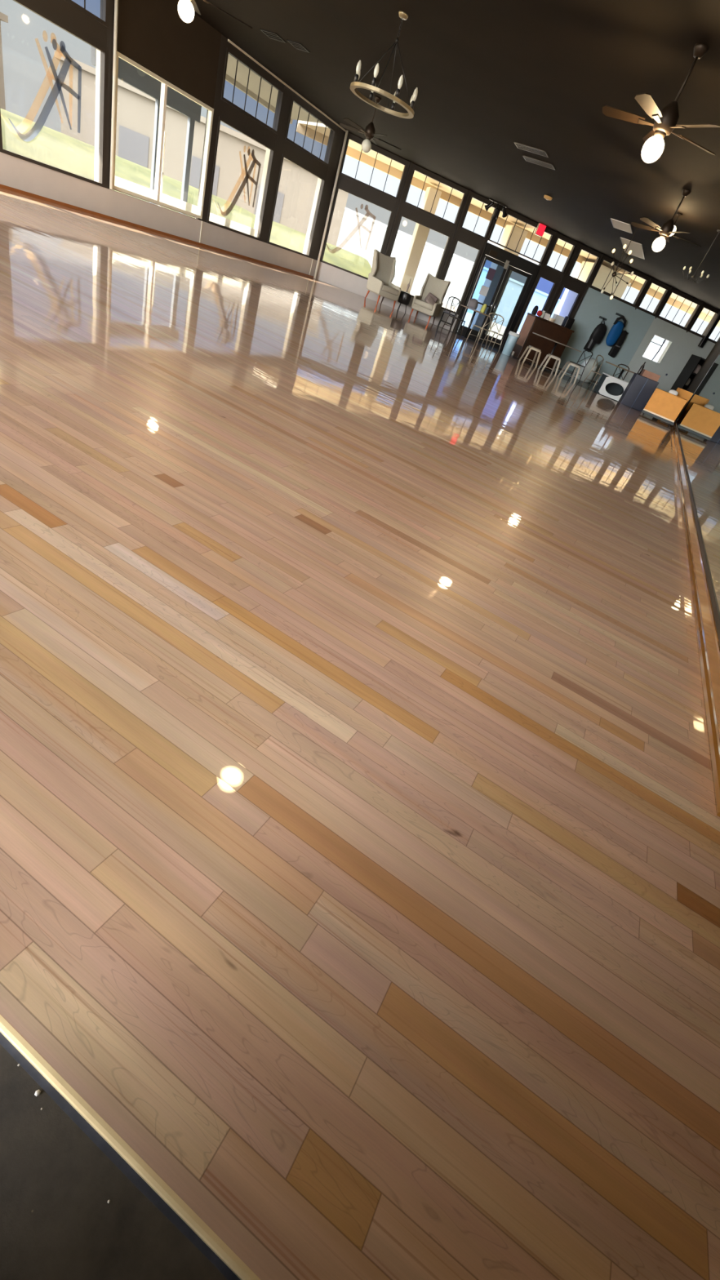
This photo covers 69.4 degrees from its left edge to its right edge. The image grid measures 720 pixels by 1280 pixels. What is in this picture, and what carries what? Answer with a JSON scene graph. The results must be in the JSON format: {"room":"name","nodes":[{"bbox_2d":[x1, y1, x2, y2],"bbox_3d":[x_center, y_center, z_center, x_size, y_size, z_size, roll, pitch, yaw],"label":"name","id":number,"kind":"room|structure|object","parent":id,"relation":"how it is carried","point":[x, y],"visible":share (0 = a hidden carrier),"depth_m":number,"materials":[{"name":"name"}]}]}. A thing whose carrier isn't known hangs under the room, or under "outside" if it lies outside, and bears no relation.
{"room":"dance studio","nodes":[
{"label":"dance studio","id":0,"kind":"room"},
{"bbox_2d":[0,107,251,224],"bbox_3d":[-13.196,-12.319,10.501,10.000,1.344,34.000,31,35,14],"label":"lawn","id":1,"kind":"structure","parent":0,"point":[51,147],"depth_m":15.46,"materials":[{"name":"green plant"}]},
{"bbox_2d":[0,0,345,275],"bbox_3d":[-6.230,-8.075,6.391,0.200,3.690,22.660,31,35,14],"label":"wall","id":2,"kind":"structure","parent":0,"point":[61,11],"depth_m":11.07,"materials":[{"name":"grey"}]},
{"bbox_2d":[0,0,106,187],"bbox_3d":[-5.099,-8.922,8.555,0.250,1.840,1.930,31,35,14],"label":"window","id":3,"kind":"structure","parent":2,"relation":"in","point":[101,53],"depth_m":8.71,"materials":[{"name":"grey"}]},
{"bbox_2d":[64,0,108,26],"bbox_3d":[-4.557,-10.088,7.652,0.100,0.760,1.930,31,35,14],"label":"window","id":4,"kind":"structure","parent":2,"relation":"in","point":[104,3],"depth_m":8.45,"materials":[{"name":"grey"}]},
{"bbox_2d":[109,0,118,189],"bbox_3d":[-4.282,-9.721,9.058,0.055,2.980,0.055,31,35,14],"label":"trim","id":5,"kind":"structure","parent":2,"relation":"attached to","point":[116,2],"depth_m":9.11,"materials":[{"name":"white"}]},
{"bbox_2d":[0,183,314,277],"bbox_3d":[-6.662,-6.775,7.194,0.018,0.045,22.500,31,35,14],"label":"baseboard","id":6,"kind":"structure","parent":2,"relation":"attached to","point":[2,186],"depth_m":10.62,"materials":[{"name":"wood"}]},
{"bbox_2d":[112,51,213,218],"bbox_3d":[-4.033,-9.906,10.411,0.360,1.890,2.420,31,35,14],"label":"window","id":7,"kind":"structure","parent":2,"relation":"in","point":[120,184],"depth_m":10.49,"materials":[{"name":"white"}]},
{"bbox_2d":[116,0,221,108],"bbox_3d":[-3.511,-11.009,9.552,0.160,1.090,2.420,31,35,14],"label":"wall panel","id":8,"kind":"object","parent":2,"relation":"attached to","point":[153,34],"visible":0.82,"depth_m":9.55,"materials":[{"name":"paint"}]},
{"bbox_2d":[206,115,275,240],"bbox_3d":[-2.937,-10.810,12.315,0.360,1.860,1.970,31,35,14],"label":"window","id":9,"kind":"structure","parent":2,"relation":"in","point":[212,219],"depth_m":12.58,"materials":[{"name":"grey"}]},
{"bbox_2d":[220,47,284,134],"bbox_3d":[-2.345,-11.956,11.393,0.100,0.760,1.970,31,35,14],"label":"window","id":10,"kind":"structure","parent":2,"relation":"in","point":[275,130],"depth_m":11.38,"materials":[{"name":"grey"}]},
{"bbox_2d":[227,39,346,132],"bbox_3d":[-1.484,-12.873,12.247,0.025,0.030,4.850,31,35,14],"label":"trim","id":11,"kind":"structure","parent":2,"relation":"attached to","point":[228,40],"depth_m":11.78,"materials":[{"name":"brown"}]},
{"bbox_2d":[266,153,325,257],"bbox_3d":[-1.801,-11.707,14.135,0.250,1.840,2.020,31,35,14],"label":"window","id":12,"kind":"structure","parent":2,"relation":"in","point":[321,180],"depth_m":14.64,"materials":[{"name":"grey"}]},
{"bbox_2d":[284,97,336,166],"bbox_3d":[-1.258,-12.874,13.232,0.100,0.760,2.020,31,35,14],"label":"window","id":13,"kind":"structure","parent":2,"relation":"in","point":[333,130],"depth_m":13.25,"materials":[{"name":"grey"}]},
{"bbox_2d":[313,129,348,278],"bbox_3d":[-0.868,-12.438,15.015,0.069,3.440,0.069,31,35,14],"label":"trim","id":14,"kind":"structure","parent":2,"relation":"attached to","point":[347,131],"depth_m":14.90,"materials":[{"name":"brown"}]},
{"bbox_2d":[225,204,371,278],"bbox_3d":[-7.003,-18.021,21.691,15.400,1.264,9.000,8,37,-19],"label":"lawn","id":15,"kind":"structure","parent":0,"point":[282,235],"depth_m":22.13,"materials":[{"name":"green plant"}]},
{"bbox_2d":[0,187,719,1279],"bbox_3d":[-1.618,-4.074,6.509,12.100,0.240,24.000,31,35,14],"label":"floor","id":16,"kind":"structure","parent":0,"point":[359,820],"depth_m":1.16,"materials":[{"name":"brown wood"}]},
{"bbox_2d":[0,1032,239,1279],"bbox_3d":[-4.396,-1.867,1.808,11.160,0.001,0.011,31,35,14],"label":"trim","id":17,"kind":"structure","parent":16,"relation":"attached to","point":[68,1108],"depth_m":0.63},
{"bbox_2d":[0,1014,260,1279],"bbox_3d":[-4.333,-1.841,1.797,11.437,0.014,0.010,31,35,14],"label":"trim","id":18,"kind":"structure","parent":16,"relation":"attached to","point":[192,1220],"depth_m":0.63,"materials":[{"name":"wood"}]},
{"bbox_2d":[364,249,400,309],"bbox_3d":[0.763,-10.954,15.837,0.777,1.264,0.874,-8,44,-36],"label":"wingback armchair","id":19,"kind":"object","parent":16,"relation":"on","point":[382,274],"visible":1,"depth_m":15.79,"materials":[{"name":"fabric"}]},
{"bbox_2d":[382,284,398,295],"bbox_3d":[0.755,-10.759,15.886,0.651,0.146,0.693,-8,44,-36],"label":"seat cushion","id":20,"kind":"object","parent":19,"relation":"on","point":[387,289],"depth_m":15.73,"materials":[{"name":"fabric"}]},
{"bbox_2d":[397,290,411,313],"bbox_3d":[1.364,-10.680,16.444,0.400,0.522,0.400,31,35,14],"label":"side table","id":21,"kind":"object","parent":16,"relation":"on","point":[404,298],"visible":0.94,"depth_m":16.26,"materials":[{"name":"black"}]},
{"bbox_2d":[441,297,465,337],"bbox_3d":[2.898,-9.688,15.633,0.532,0.931,0.446,41,39,26],"label":"cafe chair","id":22,"kind":"object","parent":16,"relation":"on","point":[455,317],"visible":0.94,"depth_m":15.61,"materials":[{"name":"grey metal"}]},
{"bbox_2d":[466,312,497,346],"bbox_3d":[3.713,-9.447,15.749,0.446,0.931,0.532,-11,46,-38],"label":"cafe chair","id":23,"kind":"object","parent":16,"relation":"on","point":[480,327],"visible":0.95,"depth_m":15.68,"materials":[{"name":"beige"}]},
{"bbox_2d":[641,409,674,426],"bbox_3d":[8.060,-6.019,14.092,0.880,0.114,0.620,31,35,14],"label":"plinth","id":24,"kind":"object","parent":16,"relation":"on","point":[643,411],"visible":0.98,"depth_m":13.83,"materials":[{"name":"grey stone"}]},
{"bbox_2d":[643,387,687,422],"bbox_3d":[8.151,-6.280,13.894,0.842,0.565,0.562,31,35,14],"label":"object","id":25,"kind":"object","parent":24,"relation":"on","point":[665,405],"visible":1,"depth_m":13.67,"materials":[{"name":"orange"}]},
{"bbox_2d":[661,387,693,425],"bbox_3d":[8.722,-6.455,14.379,0.362,0.865,0.362,25,34,4],"label":"cabinet","id":26,"kind":"object","parent":16,"relation":"on","point":[683,393],"visible":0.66,"depth_m":14.06,"materials":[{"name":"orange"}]},
{"bbox_2d":[177,0,719,310],"bbox_3d":[1.576,-8.507,7.836,12.008,0.120,32.787,31,35,14],"label":"ceiling","id":27,"kind":"structure","parent":0,"point":[489,76],"depth_m":8.16,"materials":[{"name":"paint"}]},
{"bbox_2d":[177,0,252,28],"bbox_3d":[-2.201,-8.434,6.551,1.641,0.855,1.565,31,35,14],"label":"ceiling fan","id":28,"kind":"object","parent":27,"relation":"hanging from","point":[186,8],"visible":1,"depth_m":6.77,"materials":[{"name":"brown metal"}]},
{"bbox_2d":[259,28,286,43],"bbox_3d":[-1.524,-10.610,9.133,0.360,0.014,0.300,31,35,14],"label":"ceiling vent","id":29,"kind":"object","parent":27,"relation":"in","point":[261,29],"visible":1,"depth_m":9.13,"materials":[{"name":"black"}]},
{"bbox_2d":[286,39,310,53],"bbox_3d":[-1.080,-10.441,9.145,0.300,0.014,0.300,31,35,14],"label":"ceiling vent","id":30,"kind":"object","parent":27,"relation":"in","point":[306,50],"visible":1,"depth_m":9.14,"materials":[{"name":"black"}]},
{"bbox_2d":[339,96,400,152],"bbox_3d":[0.185,-10.398,10.500,1.299,0.835,1.356,31,35,14],"label":"ceiling fan","id":31,"kind":"object","parent":27,"relation":"hanging from","point":[369,132],"visible":1,"depth_m":10.53,"materials":[{"name":"brown metal"}]},
{"bbox_2d":[350,10,417,118],"bbox_3d":[0.424,-7.585,6.798,0.910,0.830,0.910,31,35,14],"label":"ring chandelier","id":32,"kind":"object","parent":27,"relation":"hanging from","point":[355,84],"visible":1,"depth_m":6.78,"materials":[{"name":"brown"}]},
{"bbox_2d":[353,59,361,81],"bbox_3d":[-0.029,-7.366,6.743,0.064,0.220,0.064,31,35,14],"label":"bulb","id":33,"kind":"object","parent":32,"relation":"attached to","point":[359,64],"depth_m":6.72,"materials":[{"name":"white"}]},
{"bbox_2d":[368,82,376,100],"bbox_3d":[0.174,-7.646,7.234,0.064,0.220,0.064,31,35,14],"label":"socket","id":34,"kind":"object","parent":32,"relation":"attached to","point":[371,96],"depth_m":7.25,"materials":[{"name":"black"}]},
{"bbox_2d":[371,62,379,86],"bbox_3d":[0.196,-7.176,6.606,0.064,0.220,0.064,31,35,14],"label":"bulb","id":35,"kind":"object","parent":32,"relation":"attached to","point":[376,68],"depth_m":6.59,"materials":[{"name":"white"}]},
{"bbox_2d":[390,91,395,110],"bbox_3d":[0.484,-7.572,7.301,0.064,0.220,0.064,31,35,14],"label":"socket","id":36,"kind":"object","parent":32,"relation":"attached to","point":[393,106],"depth_m":7.31,"materials":[{"name":"black"}]},
{"bbox_2d":[395,75,403,97],"bbox_3d":[0.506,-7.101,6.673,0.064,0.220,0.064,31,35,14],"label":"bulb","id":37,"kind":"object","parent":32,"relation":"attached to","point":[400,82],"depth_m":6.66,"materials":[{"name":"white"}]},
{"bbox_2d":[409,87,417,109],"bbox_3d":[0.718,-7.186,6.904,0.064,0.220,0.064,31,35,14],"label":"bulb","id":38,"kind":"object","parent":32,"relation":"attached to","point":[415,92],"depth_m":6.89,"materials":[{"name":"white"}]},
{"bbox_2d":[484,197,507,219],"bbox_3d":[4.069,-12.829,15.543,0.778,0.414,0.223,8,37,-19],"label":"track light","id":39,"kind":"object","parent":27,"relation":"attached to","point":[491,204],"visible":1,"depth_m":15.47,"materials":[{"name":"black"}]},
{"bbox_2d":[513,142,549,157],"bbox_3d":[3.197,-9.139,9.694,0.650,0.014,0.300,31,35,14],"label":"ceiling vent","id":40,"kind":"object","parent":27,"relation":"in","point":[545,154],"visible":1,"depth_m":9.68,"materials":[{"name":"grey"}]},
{"bbox_2d":[522,155,555,169],"bbox_3d":[3.538,-9.427,10.271,0.650,0.014,0.300,31,35,14],"label":"ceiling vent","id":41,"kind":"object","parent":27,"relation":"in","point":[526,158],"visible":1,"depth_m":10.26,"materials":[{"name":"grey"}]},
{"bbox_2d":[533,222,546,236],"bbox_3d":[5.649,-12.843,16.282,0.260,0.300,0.112,8,37,-19],"label":"exit sign","id":42,"kind":"object","parent":27,"relation":"hanging from","point":[540,228],"visible":1,"depth_m":16.25,"materials":[{"name":"red"}]},
{"bbox_2d":[600,227,637,299],"bbox_3d":[6.245,-8.859,12.235,0.734,1.444,0.745,20,34,-2],"label":"chandelier","id":43,"kind":"object","parent":27,"relation":"hanging from","point":[614,274],"visible":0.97,"depth_m":12.32,"materials":[{"name":"brown metal"}]},
{"bbox_2d":[610,217,632,233],"bbox_3d":[6.328,-10.004,12.570,0.500,0.014,0.900,31,35,14],"label":"ceiling vent","id":44,"kind":"object","parent":27,"relation":"in","point":[616,224],"visible":1,"depth_m":12.54,"materials":[{"name":"grey"}]},
{"bbox_2d":[620,236,644,259],"bbox_3d":[7.621,-10.915,14.512,0.600,0.014,2.100,31,35,14],"label":"ceiling vent","id":45,"kind":"object","parent":27,"relation":"in","point":[637,249],"visible":0.91,"depth_m":14.36,"materials":[{"name":"grey"}]},
{"bbox_2d":[602,42,719,163],"bbox_3d":[3.078,-5.332,5.195,1.223,0.855,1.280,31,35,14],"label":"ceiling fan","id":46,"kind":"object","parent":27,"relation":"hanging from","point":[666,119],"visible":1,"depth_m":5.21,"materials":[{"name":"brown metal"}]},
{"bbox_2d":[631,189,701,252],"bbox_3d":[5.363,-7.199,8.976,1.280,0.855,1.223,31,35,14],"label":"ceiling fan","id":47,"kind":"object","parent":27,"relation":"hanging from","point":[667,228],"visible":1,"depth_m":8.97,"materials":[{"name":"brown metal"}]},
{"bbox_2d":[682,229,719,283],"bbox_3d":[6.816,-7.576,10.269,0.524,0.846,0.460,31,35,14],"label":"pendant chandelier","id":48,"kind":"object","parent":27,"relation":"hanging from","point":[692,277],"visible":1,"depth_m":10.38,"materials":[{"name":"black"}]},
{"bbox_2d":[315,132,719,400],"bbox_3d":[6.189,-11.478,17.760,15.560,3.690,0.237,8,37,-19],"label":"wall","id":49,"kind":"structure","parent":0,"point":[398,206],"depth_m":17.82,"materials":[{"name":"grey"}]},
{"bbox_2d":[320,186,393,279],"bbox_3d":[-0.119,-12.202,15.721,1.750,1.840,0.250,8,37,-19],"label":"window","id":50,"kind":"structure","parent":49,"relation":"in","point":[338,187],"depth_m":15.46,"materials":[{"name":"grey"}]},
{"bbox_2d":[340,137,406,199],"bbox_3d":[0.379,-13.371,14.770,1.750,0.790,0.100,8,37,-19],"label":"window","id":51,"kind":"structure","parent":49,"relation":"in","point":[348,138],"depth_m":14.76,"materials":[{"name":"grey"}]},
{"bbox_2d":[388,213,451,297],"bbox_3d":[1.724,-11.941,16.366,1.710,1.840,0.250,8,37,-19],"label":"window","id":52,"kind":"structure","parent":49,"relation":"in","point":[402,215],"depth_m":15.94,"materials":[{"name":"grey"}]},
{"bbox_2d":[404,168,466,225],"bbox_3d":[2.222,-13.110,15.415,1.710,0.790,0.100,8,37,-19],"label":"window","id":53,"kind":"structure","parent":49,"relation":"in","point":[414,170],"depth_m":15.39,"materials":[{"name":"grey"}]},
{"bbox_2d":[440,238,481,314],"bbox_3d":[3.136,-11.696,16.799,0.880,1.840,0.100,8,37,-19],"label":"window","id":54,"kind":"structure","parent":49,"relation":"in","point":[457,239],"depth_m":16.61,"materials":[{"name":"grey"}]},
{"bbox_2d":[460,195,495,239],"bbox_3d":[3.621,-12.912,15.905,0.880,0.790,0.100,8,37,-19],"label":"window","id":55,"kind":"structure","parent":49,"relation":"in","point":[472,197],"depth_m":15.90,"materials":[{"name":"grey"}]},
{"bbox_2d":[454,242,540,350],"bbox_3d":[4.551,-11.360,17.367,2.010,2.550,0.200,8,37,-19],"label":"door","id":56,"kind":"structure","parent":49,"relation":"in","point":[504,289],"depth_m":17.26,"materials":[{"name":"black"}]},
{"bbox_2d":[485,267,496,280],"bbox_3d":[4.247,-11.880,16.889,0.250,0.300,0.006,8,37,-19],"label":"poster","id":57,"kind":"object","parent":56,"relation":"attached to","point":[491,273],"depth_m":16.89,"materials":[{"name":"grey paper"}]},
{"bbox_2d":[497,224,528,266],"bbox_3d":[4.924,-12.961,19.162,0.720,3.650,0.720,8,37,-19],"label":"column","id":58,"kind":"structure","parent":49,"relation":"in","point":[517,233],"depth_m":18.12,"materials":[{"name":"beige"}]},
{"bbox_2d":[488,208,553,263],"bbox_3d":[5.075,-12.706,16.415,2.010,0.790,0.100,8,37,-19],"label":"window","id":59,"kind":"structure","parent":49,"relation":"in","point":[500,210],"depth_m":16.42,"materials":[{"name":"grey"}]},
{"bbox_2d":[515,275,556,333],"bbox_3d":[5.961,-11.296,17.788,0.680,1.840,0.100,8,37,-19],"label":"window","id":60,"kind":"structure","parent":49,"relation":"in","point":[540,276],"depth_m":17.54,"materials":[{"name":"grey"}]},
{"bbox_2d":[545,236,576,273],"bbox_3d":[6.507,-12.504,16.916,0.710,0.790,0.100,8,37,-19],"label":"window","id":61,"kind":"structure","parent":49,"relation":"in","point":[557,237],"depth_m":16.90,"materials":[{"name":"grey"}]},
{"bbox_2d":[548,285,581,319],"bbox_3d":[6.887,-11.165,18.112,0.740,1.840,0.100,8,37,-19],"label":"window","id":62,"kind":"structure","parent":49,"relation":"in","point":[563,286],"depth_m":17.75,"materials":[{"name":"grey"}]},
{"bbox_2d":[568,248,599,284],"bbox_3d":[7.410,-12.376,17.232,0.780,0.790,0.100,8,37,-19],"label":"window","id":63,"kind":"structure","parent":49,"relation":"in","point":[582,249],"depth_m":17.21,"materials":[{"name":"grey"}]},
{"bbox_2d":[590,258,648,306],"bbox_3d":[8.832,-12.175,17.730,1.980,0.790,0.100,8,37,-19],"label":"window","id":64,"kind":"structure","parent":49,"relation":"in","point":[608,261],"depth_m":17.73,"materials":[{"name":"grey"}]},
{"bbox_2d":[586,284,715,343],"bbox_3d":[10.735,-11.537,18.631,6.500,0.040,0.047,8,37,-19],"label":"trim","id":65,"kind":"structure","parent":49,"relation":"attached to","point":[590,286],"depth_m":18.46,"materials":[{"name":"grey"}]},
{"bbox_2d":[637,281,669,315],"bbox_3d":[10.263,-11.972,18.231,0.800,0.790,0.100,8,37,-19],"label":"window","id":66,"kind":"structure","parent":49,"relation":"in","point":[659,286],"depth_m":18.22,"materials":[{"name":"grey"}]},
{"bbox_2d":[657,290,701,328],"bbox_3d":[11.418,-11.809,18.635,1.390,0.790,0.100,8,37,-19],"label":"window","id":67,"kind":"structure","parent":49,"relation":"in","point":[671,292],"depth_m":18.63,"materials":[{"name":"grey"}]},
{"bbox_2d":[688,306,718,336],"bbox_3d":[12.559,-11.647,19.035,0.750,0.790,0.100,8,37,-19],"label":"window","id":68,"kind":"structure","parent":49,"relation":"in","point":[703,307],"depth_m":19.00,"materials":[{"name":"grey"}]},
{"bbox_2d":[697,311,719,347],"bbox_3d":[12.923,-11.436,19.149,0.160,1.200,0.120,8,37,-19],"label":"trim","id":69,"kind":"structure","parent":49,"relation":"attached to","point":[717,319],"depth_m":19.14,"materials":[{"name":"black"}]},
{"bbox_3d":[9.148,-11.427,18.294,0.320,0.060,0.076,8,37,-19],"label":"coat hook","id":70,"kind":"object","parent":49,"relation":"attached to","visible":0},
{"bbox_2d":[605,315,626,346],"bbox_3d":[9.096,-10.949,18.443,0.476,0.961,0.190,8,37,-19],"label":"bag","id":71,"kind":"object","parent":70,"relation":"hanging from","point":[615,331],"visible":1,"depth_m":18.38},
{"bbox_2d":[420,319,646,408],"bbox_3d":[5.618,-10.080,18.643,12.008,0.200,10.702,31,35,14],"label":"floor","id":72,"kind":"structure","parent":0,"point":[585,385],"depth_m":17.18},
{"bbox_2d":[409,272,450,324],"bbox_3d":[2.202,-10.842,16.536,0.777,1.264,0.874,27,35,7],"label":"wingback armchair","id":73,"kind":"object","parent":72,"relation":"on","point":[436,286],"visible":1,"depth_m":16.50,"materials":[{"name":"fabric"}]},
{"bbox_2d":[414,298,433,310],"bbox_3d":[2.116,-10.662,16.563,0.651,0.146,0.693,27,35,7],"label":"seat cushion","id":74,"kind":"object","parent":73,"relation":"on","point":[421,304],"depth_m":16.30,"materials":[{"name":"fabric"}]},
{"bbox_2d":[437,296,458,331],"bbox_3d":[2.899,-10.581,16.850,0.446,0.931,0.532,21,34,0],"label":"cafe chair","id":75,"kind":"object","parent":72,"relation":"on","point":[453,318],"visible":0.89,"depth_m":16.85,"materials":[{"name":"black"}]},
{"bbox_2d":[457,304,490,341],"bbox_3d":[3.480,-9.963,16.428,0.800,0.810,0.700,8,37,-19],"label":"cafe table","id":76,"kind":"object","parent":72,"relation":"on","point":[474,310],"visible":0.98,"depth_m":16.32,"materials":[{"name":"black"}]},
{"bbox_2d":[467,298,478,309],"bbox_3d":[3.505,-10.397,16.074,0.300,0.260,0.218,31,35,14],"label":"bag","id":77,"kind":"object","parent":76,"relation":"on","point":[473,303],"visible":0.97,"depth_m":16.00,"materials":[{"name":"grey"}]},
{"bbox_2d":[480,314,504,351],"bbox_3d":[4.287,-9.674,16.368,0.446,0.931,0.532,40,38,25],"label":"cafe chair","id":78,"kind":"object","parent":72,"relation":"on","point":[498,334],"visible":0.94,"depth_m":16.29,"materials":[{"name":"beige"}]},
{"bbox_2d":[502,330,519,355],"bbox_3d":[4.774,-9.399,16.509,0.370,0.645,0.366,31,35,14],"label":"trash can","id":79,"kind":"object","parent":72,"relation":"on","point":[513,337],"visible":1,"depth_m":16.39,"materials":[{"name":"blue"}]},
{"bbox_2d":[518,345,541,368],"bbox_3d":[5.187,-8.602,15.778,0.484,0.500,0.464,15,35,-10],"label":"metal stool","id":80,"kind":"object","parent":72,"relation":"on","point":[530,347],"visible":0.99,"depth_m":15.67,"materials":[{"name":"beige"}]},
{"bbox_2d":[511,312,574,370],"bbox_3d":[6.137,-10.045,17.573,1.560,1.270,0.620,8,37,-19],"label":"reception desk","id":81,"kind":"object","parent":72,"relation":"on","point":[532,323],"depth_m":17.27,"materials":[{"name":"wood"}]},
{"bbox_2d":[527,312,574,333],"bbox_3d":[6.324,-10.513,17.229,1.560,0.050,0.620,8,37,-19],"label":"countertop","id":82,"kind":"structure","parent":81,"relation":"on","point":[528,313],"depth_m":16.99,"materials":[{"name":"wood"}]},
{"bbox_2d":[551,313,564,325],"bbox_3d":[6.537,-10.600,17.206,0.320,0.240,0.200,8,37,-19],"label":"box","id":83,"kind":"object","parent":81,"relation":"on","point":[559,319],"visible":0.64,"depth_m":17.13,"materials":[{"name":"white"}]},
{"bbox_2d":[561,315,574,328],"bbox_3d":[6.929,-10.569,17.323,0.260,0.300,0.240,8,37,-19],"label":"speaker","id":84,"kind":"object","parent":81,"relation":"on","point":[568,322],"visible":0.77,"depth_m":17.24},
{"bbox_2d":[537,353,560,376],"bbox_3d":[5.667,-8.187,15.473,0.484,0.500,0.464,17,35,-7],"label":"metal stool","id":85,"kind":"object","parent":72,"relation":"on","point":[548,355],"visible":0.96,"depth_m":15.37,"materials":[{"name":"grey"}]},
{"bbox_2d":[528,332,581,374],"bbox_3d":[6.171,-9.199,16.830,1.600,0.830,0.550,12,36,-14],"label":"cafe table","id":86,"kind":"object","parent":72,"relation":"on","point":[557,342],"visible":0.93,"depth_m":16.60,"materials":[{"name":"grey"}]},
{"bbox_2d":[556,360,580,383],"bbox_3d":[6.294,-8.029,15.599,0.484,0.500,0.464,18,34,-5],"label":"metal stool","id":87,"kind":"object","parent":72,"relation":"on","point":[569,363],"visible":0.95,"depth_m":15.50,"materials":[{"name":"grey"}]},
{"bbox_2d":[562,350,592,382],"bbox_3d":[7.329,-9.262,17.459,0.532,0.931,0.446,-7,44,-35],"label":"cafe chair","id":88,"kind":"object","parent":72,"relation":"on","point":[584,350],"visible":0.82,"depth_m":17.46,"materials":[{"name":"black"}]},
{"bbox_2d":[575,358,597,382],"bbox_3d":[8.165,-9.698,18.662,0.620,0.750,0.396,8,37,-19],"label":"sack","id":89,"kind":"object","parent":72,"relation":"on","point":[588,366],"visible":0.83,"depth_m":18.53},
{"bbox_2d":[582,355,604,390],"bbox_3d":[7.629,-8.538,16.637,0.446,0.931,0.532,-6,43,-35],"label":"cafe chair","id":90,"kind":"object","parent":72,"relation":"on","point":[602,360],"visible":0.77,"depth_m":16.62,"materials":[{"name":"beige"}]},
{"bbox_2d":[594,372,628,400],"bbox_3d":[7.690,-7.678,15.834,0.840,0.550,0.580,20,34,-3],"label":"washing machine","id":91,"kind":"object","parent":72,"relation":"on","point":[610,386],"visible":0.75,"depth_m":15.73,"materials":[{"name":"white"}]},
{"bbox_2d":[617,373,658,412],"bbox_3d":[8.063,-7.172,15.091,0.700,0.840,0.555,25,34,4],"label":"base cabinet","id":92,"kind":"object","parent":72,"relation":"on","point":[640,388],"visible":0.89,"depth_m":14.88,"materials":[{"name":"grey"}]},
{"bbox_2d":[640,368,660,382],"bbox_3d":[8.284,-7.553,14.843,0.460,0.160,0.360,25,34,4],"label":"carton","id":93,"kind":"object","parent":92,"relation":"on","point":[645,373],"visible":0.93,"depth_m":14.70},
{"bbox_2d":[670,354,706,390],"bbox_3d":[12.647,-9.790,20.111,0.810,2.000,0.530,8,37,-19],"label":"storage shelf","id":94,"kind":"object","parent":72,"relation":"on","point":[686,372],"visible":0.35,"depth_m":19.78,"materials":[{"name":"black"}]},
{"bbox_2d":[675,337,719,422],"bbox_3d":[5.733,-4.127,7.511,0.150,3.690,32.500,31,35,14],"label":"wall","id":95,"kind":"structure","parent":0,"point":[714,353],"depth_m":16.85,"materials":[{"name":"paint"}]},
{"bbox_2d":[672,422,719,817],"bbox_3d":[4.937,-2.788,8.011,0.056,0.104,16.550,31,35,14],"label":"baseboard","id":96,"kind":"structure","parent":95,"relation":"attached to","point":[708,642],"depth_m":2.54,"materials":[{"name":"wood"}]},
{"bbox_2d":[675,353,719,644],"bbox_3d":[5.358,-3.797,7.290,0.034,2.516,16.600,31,35,14],"label":"wall mirror","id":97,"kind":"object","parent":95,"relation":"attached to","point":[698,425],"visible":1,"depth_m":5.62,"materials":[{"name":"clear glass"}]},
{"bbox_3d":[8.551,-11.292,18.266,0.320,0.060,0.076,8,37,-19],"label":"coat hook","id":98,"kind":"object","parent":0,"visible":0},
{"bbox_2d":[583,318,606,351],"bbox_3d":[8.427,-10.816,18.483,0.484,1.079,0.257,8,37,-19],"label":"backpack","id":99,"kind":"object","parent":98,"relation":"hanging from","point":[598,333],"visible":0.97,"depth_m":18.41,"materials":[{"name":"grey"}]},
{"label":"outside","id":100,"kind":"structure","parent":0,"visible":0},
{"bbox_2d":[391,282,519,333],"bbox_3d":[2.997,-13.930,22.884,140.000,0.240,170.000,31,35,14],"label":"ground","id":101,"kind":"structure","parent":100,"point":[412,292],"depth_m":59.64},
{"bbox_2d":[0,12,8,110],"bbox_3d":[-42.272,-15.204,-4.728,8.500,5.150,85.400,31,35,14],"label":"neighbouring building","id":102,"kind":"structure","parent":101,"relation":"on","point":[3,17],"depth_m":27.68,"materials":[{"name":"grey"}]},
{"bbox_2d":[90,46,201,214],"bbox_3d":[-4.743,-10.692,11.627,0.170,2.750,2.800,31,35,14],"label":"neighbouring building","id":103,"kind":"structure","parent":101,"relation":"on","point":[128,73],"depth_m":11.48,"materials":[{"name":"white"}]},
{"bbox_2d":[53,49,348,245],"bbox_3d":[-9.697,-30.895,34.740,16.900,4.650,8.500,8,37,-19],"label":"neighbouring building","id":104,"kind":"structure","parent":101,"relation":"on","point":[135,109],"depth_m":30.92,"materials":[{"name":"grey"}]},
{"bbox_2d":[397,186,441,293],"bbox_3d":[1.884,-13.391,18.098,0.520,3.650,0.520,8,37,-19],"label":"column","id":105,"kind":"structure","parent":101,"relation":"on","point":[420,233],"depth_m":17.80,"materials":[{"name":"beige"}]},
{"bbox_2d":[336,207,666,362],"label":"window","id":106,"kind":"structure","parent":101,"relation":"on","point":[360,234],"depth_m":66.29,"materials":[{"name":"glass"}]},
{"bbox_2d":[554,261,631,325],"bbox_3d":[8.573,-12.445,20.440,1.600,3.650,1.600,8,37,-19],"label":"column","id":107,"kind":"structure","parent":101,"relation":"on","point":[568,298],"depth_m":19.25,"materials":[{"name":"beige"}]},
{"bbox_2d":[296,120,719,328],"bbox_3d":[8.187,-13.560,18.404,21.150,0.300,2.650,8,37,-19],"label":"clerestory windows","id":108,"kind":"structure","parent":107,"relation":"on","point":[382,163],"depth_m":17.64,"materials":[{"name":"beige"}]},
{"bbox_3d":[9.543,-11.055,18.694,0.320,0.060,0.076,8,37,-19],"label":"coat hook","id":109,"kind":"object","parent":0,"visible":0},
{"bbox_2d":[608,330,626,357],"bbox_3d":[9.355,-10.734,18.846,0.303,0.879,0.178,8,37,-19],"label":"black duffel","id":110,"kind":"object","parent":109,"relation":"hanging from","point":[615,348],"visible":0.91,"depth_m":18.82,"materials":[{"name":"grey"}]},
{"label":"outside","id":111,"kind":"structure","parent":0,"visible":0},
{"bbox_2d":[225,53,321,124],"bbox_3d":[-7.045,-10.070,5.301,2.650,0.200,25.750,31,35,14],"label":"canopy","id":112,"kind":"object","parent":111,"point":[242,72],"visible":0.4,"depth_m":13.65,"materials":[{"name":"beige"}]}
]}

